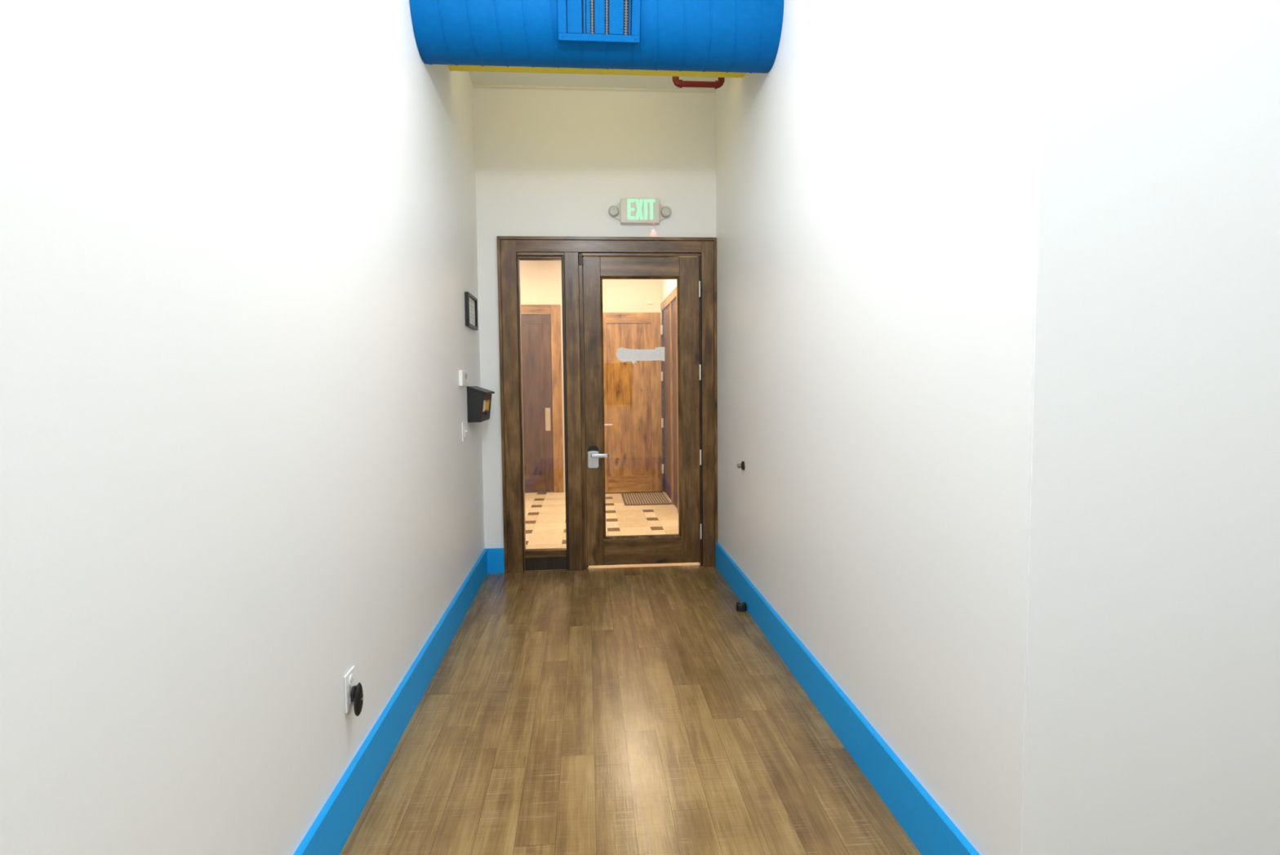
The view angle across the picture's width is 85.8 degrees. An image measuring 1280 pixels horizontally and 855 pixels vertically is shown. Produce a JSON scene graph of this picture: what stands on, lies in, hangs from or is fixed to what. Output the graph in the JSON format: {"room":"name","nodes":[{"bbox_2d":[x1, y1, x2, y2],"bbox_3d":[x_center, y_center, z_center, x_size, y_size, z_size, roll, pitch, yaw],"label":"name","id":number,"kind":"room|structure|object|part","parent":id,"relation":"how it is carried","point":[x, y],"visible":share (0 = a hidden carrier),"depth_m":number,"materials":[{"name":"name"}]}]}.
{"room":"office entrance hallway","nodes":[
{"label":"office entrance hallway","id":0,"kind":"room"},
{"bbox_2d":[0,0,484,854],"bbox_3d":[-0.878,-0.431,1.743,0.120,3.085,5.517,-1,4,-4],"label":"wall","id":1,"kind":"structure","parent":0,"point":[238,247],"depth_m":1.26,"materials":[{"name":"white paint"}]},
{"bbox_2d":[343,665,355,713],"bbox_3d":[-0.809,0.733,1.928,0.009,0.105,0.078,-1,4,-4],"label":"wall outlet","id":2,"kind":"object","parent":1,"relation":"attached to","point":[349,678],"visible":0.83,"depth_m":1.91,"materials":[{"name":"white plastic"}]},
{"bbox_2d":[348,674,353,686],"bbox_3d":[-0.807,0.708,1.927,0.003,0.033,0.033,-1,4,-4],"label":"receptacle","id":3,"kind":"object","parent":2,"relation":"attached to","point":[350,676],"depth_m":1.92,"materials":[{"name":"white plastic"}]},
{"bbox_2d":[350,682,363,715],"bbox_3d":[-0.789,0.757,1.923,0.031,0.094,0.056,-1,4,-4],"label":"plug","id":4,"kind":"object","parent":2,"relation":"attached to","point":[357,692],"visible":1,"depth_m":1.91,"materials":[{"name":"black plastic"}]},
{"bbox_2d":[293,548,487,854],"bbox_3d":[-0.791,1.030,1.788,0.017,0.162,5.417,-1,4,-4],"label":"baseboard","id":5,"kind":"structure","parent":1,"relation":"attached to","point":[332,827],"depth_m":2.18,"materials":[{"name":"blue paint"}]},
{"bbox_2d":[458,369,467,386],"bbox_3d":[-0.962,-0.269,3.771,0.020,0.085,0.237,-1,4,-4],"label":"thermostat","id":6,"kind":"object","parent":1,"relation":"attached to","point":[463,376],"visible":1,"depth_m":3.68,"materials":[{"name":"white plastic"}]},
{"bbox_3d":[-0.970,-0.268,3.808,0.010,0.071,0.161,-1,4,-4],"label":"plate","id":7,"kind":"part","parent":6,"relation":"part of","materials":[{"name":"white plastic"}]},
{"bbox_2d":[462,421,467,441],"bbox_3d":[-0.958,0.021,3.784,0.020,0.105,0.114,-1,4,-4],"label":"light switch","id":8,"kind":"object","parent":1,"relation":"attached to","point":[464,430],"visible":1,"depth_m":3.77,"materials":[{"name":"white plastic"}]},
{"bbox_2d":[464,291,478,329],"bbox_3d":[-0.988,-0.679,4.039,0.022,0.190,0.325,-1,4,-4],"label":"picture frame","id":9,"kind":"object","parent":1,"relation":"attached to","point":[470,301],"visible":1,"depth_m":4.03,"materials":[{"name":"black plastic"}]},
{"bbox_2d":[466,386,494,422],"bbox_3d":[-0.940,-0.143,4.088,0.108,0.206,0.368,-1,4,-4],"label":"mailbox","id":10,"kind":"object","parent":1,"relation":"attached to","point":[478,398],"visible":1,"depth_m":3.91,"materials":[{"name":"black metal"}]},
{"bbox_3d":[-0.941,-0.222,4.083,0.108,0.046,0.368,-1,4,-4],"label":"lid","id":11,"kind":"part","parent":10,"relation":"part of","materials":[{"name":"black metal"}]},
{"bbox_3d":[-0.910,-0.132,4.101,0.008,0.064,0.150,-1,4,-4],"label":"sticker panel","id":12,"kind":"part","parent":10,"relation":"part of","materials":[{"name":"yellow paper"}]},
{"bbox_2d":[520,260,662,493],"bbox_3d":[-1.126,-0.570,7.826,2.976,2.620,0.100,-1,4,-4],"label":"wall","id":13,"kind":"structure","parent":0,"point":[540,281],"depth_m":7.78,"materials":[{"name":"beige paint"}]},
{"bbox_2d":[520,304,563,492],"bbox_3d":[-1.448,-0.311,7.751,1.129,2.120,0.029,-1,4,-4],"label":"door","id":14,"kind":"structure","parent":13,"relation":"in","point":[540,323],"depth_m":7.77,"materials":[{"name":"brown wood"}]},
{"bbox_3d":[-1.457,-1.207,7.695,0.733,0.106,0.008,-1,4,-4],"label":"rail","id":15,"kind":"part","parent":14,"relation":"part of","materials":[{"name":"brown wood"}]},
{"bbox_3d":[-1.437,0.642,7.809,0.733,0.190,0.008,-1,4,-4],"label":"rail","id":16,"kind":"part","parent":14,"relation":"part of","materials":[{"name":"brown wood"}]},
{"bbox_3d":[-1.458,-1.315,7.689,0.914,0.108,0.029,-1,4,-4],"label":"casing","id":17,"kind":"part","parent":14,"relation":"part of","materials":[{"name":"brown wood"}]},
{"bbox_3d":[-1.041,-0.092,7.790,0.057,0.260,0.002,-1,4,-4],"label":"push plate","id":18,"kind":"part","parent":14,"relation":"part of","materials":[{"name":"silver metal"}]},
{"bbox_3d":[-0.938,-0.319,7.790,0.107,2.120,0.029,-1,4,-4],"label":"frame","id":19,"kind":"part","parent":14,"relation":"part of","materials":[{"name":"brown wood"}]},
{"bbox_2d":[602,312,663,492],"bbox_3d":[-0.106,-0.272,7.652,0.736,1.998,0.104,-1,4,-4],"label":"door","id":20,"kind":"structure","parent":13,"relation":"attached to","point":[633,422],"depth_m":7.68,"materials":[{"name":"brown wood"}]},
{"bbox_3d":[-0.130,-1.211,7.625,0.492,0.119,0.042,-1,4,-4],"label":"rail","id":21,"kind":"part","parent":20,"relation":"part of","materials":[{"name":"brown wood"}]},
{"bbox_3d":[-0.120,-0.305,7.683,0.492,1.696,0.026,-1,4,-4],"label":"panel","id":22,"kind":"part","parent":20,"relation":"part of","materials":[{"name":"brown wood"}]},
{"bbox_3d":[-0.110,0.632,7.738,0.492,0.182,0.042,-1,4,-4],"label":"rail","id":23,"kind":"part","parent":20,"relation":"part of","materials":[{"name":"brown wood"}]},
{"bbox_2d":[467,71,718,89],"bbox_3d":[1.589,-2.055,1.786,5.095,0.100,5.617,-1,4,-4],"label":"ceiling","id":24,"kind":"structure","parent":0,"point":[477,77],"depth_m":4.24,"materials":[{"name":"beige paint"}]},
{"bbox_2d":[447,64,745,77],"bbox_3d":[-0.209,-1.966,3.499,1.531,0.250,0.195,-1,4,-4],"label":"steel beam","id":25,"kind":"structure","parent":24,"relation":"attached to","point":[451,67],"depth_m":3.57,"materials":[{"name":"yellow paint"}]},
{"bbox_2d":[672,75,724,88],"bbox_3d":[0.338,-2.042,3.972,0.305,0.168,0.045,-1,4,-4],"label":"pipe","id":26,"kind":"object","parent":24,"relation":"hanging from","point":[678,82],"visible":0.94,"depth_m":3.96,"materials":[{"name":"red metal"}]},
{"bbox_2d":[473,88,715,548],"bbox_3d":[-0.266,-0.608,4.511,1.531,3.085,0.120,-1,4,-4],"label":"wall","id":27,"kind":"structure","parent":0,"point":[548,162],"depth_m":4.39,"materials":[{"name":"white paint"}]},
{"bbox_2d":[486,547,504,573],"bbox_3d":[-0.938,0.866,4.480,0.109,0.162,0.017,-1,4,-4],"label":"baseboard","id":28,"kind":"structure","parent":27,"relation":"attached to","point":[495,556],"depth_m":4.47,"materials":[{"name":"blue paint"}]},
{"bbox_2d":[472,84,715,93],"bbox_3d":[-0.277,-2.137,4.346,1.531,0.012,0.022,-1,4,-4],"label":"trim","id":29,"kind":"structure","parent":27,"relation":"attached to","point":[474,86],"depth_m":4.34,"materials":[{"name":"beige paint"}]},
{"bbox_2d":[497,235,717,573],"bbox_3d":[-0.196,-0.144,4.502,1.404,2.158,0.166,-1,4,-4],"label":"door","id":30,"kind":"structure","parent":27,"relation":"in","point":[691,261],"depth_m":4.48,"materials":[{"name":"brown wood"}]},
{"bbox_3d":[-0.828,-0.125,4.480,0.099,2.138,0.114,-1,4,-4],"label":"frame","id":31,"kind":"part","parent":30,"relation":"part of","materials":[{"name":"brown wood"}]},
{"bbox_2d":[516,252,569,571],"bbox_3d":[-0.628,-0.091,4.503,0.302,2.061,0.104,-1,4,-4],"label":"window","id":32,"kind":"structure","parent":30,"relation":"attached to","point":[554,558],"depth_m":4.49,"materials":[{"name":"brown wood"}]},
{"bbox_3d":[-0.774,-0.089,4.504,0.012,2.061,0.078,-1,4,-4],"label":"frame","id":33,"kind":"part","parent":32,"relation":"part of","materials":[{"name":"brown wood"}]},
{"bbox_3d":[-0.633,-0.137,4.505,0.270,1.901,0.004,-1,4,-4],"label":"glass pane","id":34,"kind":"part","parent":32,"relation":"part of","materials":[{"name":"clear glass"}]},
{"bbox_3d":[-0.624,0.824,4.580,0.270,0.024,0.060,-1,4,-4],"label":"sill","id":35,"kind":"part","parent":32,"relation":"part of","materials":[{"name":"brown wood"}]},
{"bbox_3d":[-0.623,0.844,4.567,0.270,0.014,0.090,-1,4,-4],"label":"sill","id":36,"kind":"part","parent":32,"relation":"part of","materials":[{"name":"brown wood"}]},
{"bbox_3d":[-0.622,0.895,4.561,0.270,0.086,0.048,-1,4,-4],"label":"rail","id":37,"kind":"part","parent":32,"relation":"part of","materials":[{"name":"brown wood"}]},
{"bbox_3d":[-0.305,0.192,4.495,0.069,0.146,0.016,-1,4,-4],"label":"lock plate","id":38,"kind":"part","parent":30,"relation":"part of","materials":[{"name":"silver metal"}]},
{"bbox_3d":[-0.261,0.181,4.461,0.119,0.033,0.056,-1,4,-4],"label":"lever handle","id":39,"kind":"part","parent":30,"relation":"part of","materials":[{"name":"metal"}]},
{"bbox_3d":[-0.199,-1.164,4.466,1.187,0.076,0.114,-1,4,-4],"label":"casing","id":40,"kind":"part","parent":30,"relation":"part of","materials":[{"name":"brown wood"}]},
{"bbox_3d":[-0.002,-1.041,4.474,0.515,0.123,0.044,-1,4,-4],"label":"rail","id":41,"kind":"part","parent":30,"relation":"part of","materials":[{"name":"brown wood"}]},
{"bbox_3d":[0.018,0.820,4.588,0.515,0.173,0.044,-1,4,-4],"label":"rail","id":42,"kind":"part","parent":30,"relation":"part of","materials":[{"name":"brown wood"}]},
{"bbox_3d":[0.444,-0.144,4.578,0.080,2.138,0.114,-1,4,-4],"label":"casing","id":43,"kind":"part","parent":30,"relation":"part of","materials":[{"name":"brown wood"}]},
{"bbox_2d":[608,198,671,224],"bbox_3d":[-0.002,-1.377,4.399,0.399,0.159,0.052,-1,4,-4],"label":"exit sign","id":44,"kind":"object","parent":27,"relation":"attached to","point":[628,211],"visible":1,"depth_m":4.38,"materials":[{"name":"white plastic"}]},
{"bbox_2d":[339,489,921,854],"bbox_3d":[0.891,1.031,3.614,6.300,0.100,8.990,-1,4,-4],"label":"floor","id":45,"kind":"structure","parent":0,"point":[620,710],"depth_m":2.38,"materials":[{"name":"brown wood"}]},
{"bbox_2d":[621,492,671,505],"bbox_3d":[0.056,0.754,7.318,0.477,0.012,0.735,-1,4,-4],"label":"doormat","id":46,"kind":"object","parent":45,"relation":"on","point":[649,498],"visible":1,"depth_m":7.25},
{"bbox_2d":[736,601,746,611],"bbox_3d":[0.544,0.957,3.686,0.056,0.045,0.042,-1,4,-4],"label":"doorstop","id":47,"kind":"object","parent":45,"relation":"on","point":[740,606],"visible":1,"depth_m":3.67,"materials":[{"name":"black rubber"}]},
{"bbox_2d":[660,0,1041,854],"bbox_3d":[0.555,-0.621,4.592,0.120,3.085,6.592,-1,4,-4],"label":"wall","id":48,"kind":"structure","parent":0,"point":[876,186],"depth_m":1.91,"materials":[{"name":"white paint"}]},
{"bbox_2d":[409,0,783,73],"bbox_3d":[-0.166,-1.789,2.983,1.550,0.434,0.449,-1,4,-7],"label":"air duct","id":49,"kind":"object","parent":48,"relation":"attached to","point":[739,36],"visible":1,"depth_m":2.88,"materials":[{"name":"blue metal"}]},
{"bbox_2d":[557,0,640,43],"bbox_3d":[-0.169,-1.697,2.825,0.340,0.209,0.127,-1,4,-7],"label":"vent grille","id":50,"kind":"object","parent":49,"relation":"attached to","point":[579,21],"depth_m":2.82,"materials":[{"name":"blue metal"}]},
{"bbox_2d":[661,286,678,512],"bbox_3d":[0.351,-0.289,7.094,0.112,2.118,1.338,-1,4,-4],"label":"door","id":51,"kind":"structure","parent":48,"relation":"in","point":[668,305],"depth_m":7.04,"materials":[{"name":"brown wood"}]},
{"bbox_3d":[0.305,-0.284,7.749,0.104,2.030,0.029,-1,4,-4],"label":"casing","id":52,"kind":"part","parent":51,"relation":"part of","materials":[{"name":"brown wood"}]},
{"bbox_3d":[0.341,-1.302,7.032,0.112,0.088,1.338,-1,4,-4],"label":"frame","id":53,"kind":"part","parent":51,"relation":"part of","materials":[{"name":"brown wood"}]},
{"bbox_3d":[0.366,-0.234,6.933,0.110,2.030,0.060,-1,4,-4],"label":"casing","id":54,"kind":"part","parent":51,"relation":"part of","materials":[{"name":"brown wood"}]},
{"bbox_3d":[0.387,-0.224,6.684,0.077,2.019,0.438,-1,4,-4],"label":"panel","id":55,"kind":"part","parent":51,"relation":"part of","materials":[{"name":"brown wood"}]},
{"bbox_3d":[0.403,-0.205,6.448,0.112,2.030,0.034,-1,4,-4],"label":"casing","id":56,"kind":"part","parent":51,"relation":"part of","materials":[{"name":"brown wood"}]},
{"bbox_2d":[737,461,744,470],"bbox_3d":[0.552,0.210,3.779,0.035,0.049,0.049,-1,4,-4],"label":"doorstop","id":57,"kind":"object","parent":48,"relation":"attached to","point":[741,465],"visible":1,"depth_m":3.77,"materials":[{"name":"black plastic"}]},
{"bbox_3d":[0.562,0.210,3.780,0.015,0.049,0.049,-1,4,-4],"label":"mounting plate","id":58,"kind":"part","parent":57,"relation":"part of","materials":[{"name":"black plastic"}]},
{"bbox_2d":[715,542,979,854],"bbox_3d":[0.634,0.941,2.995,0.017,0.162,3.225,-1,4,-4],"label":"baseboard","id":59,"kind":"structure","parent":48,"relation":"attached to","point":[931,831],"depth_m":2.16,"materials":[{"name":"blue paint"}]},
{"bbox_2d":[1020,0,1279,854],"bbox_3d":[2.415,-0.450,1.489,3.342,3.085,0.118,-1,4,-4],"label":"wall","id":60,"kind":"structure","parent":0,"point":[1152,718],"depth_m":1.35,"materials":[{"name":"white paint"}]}
]}

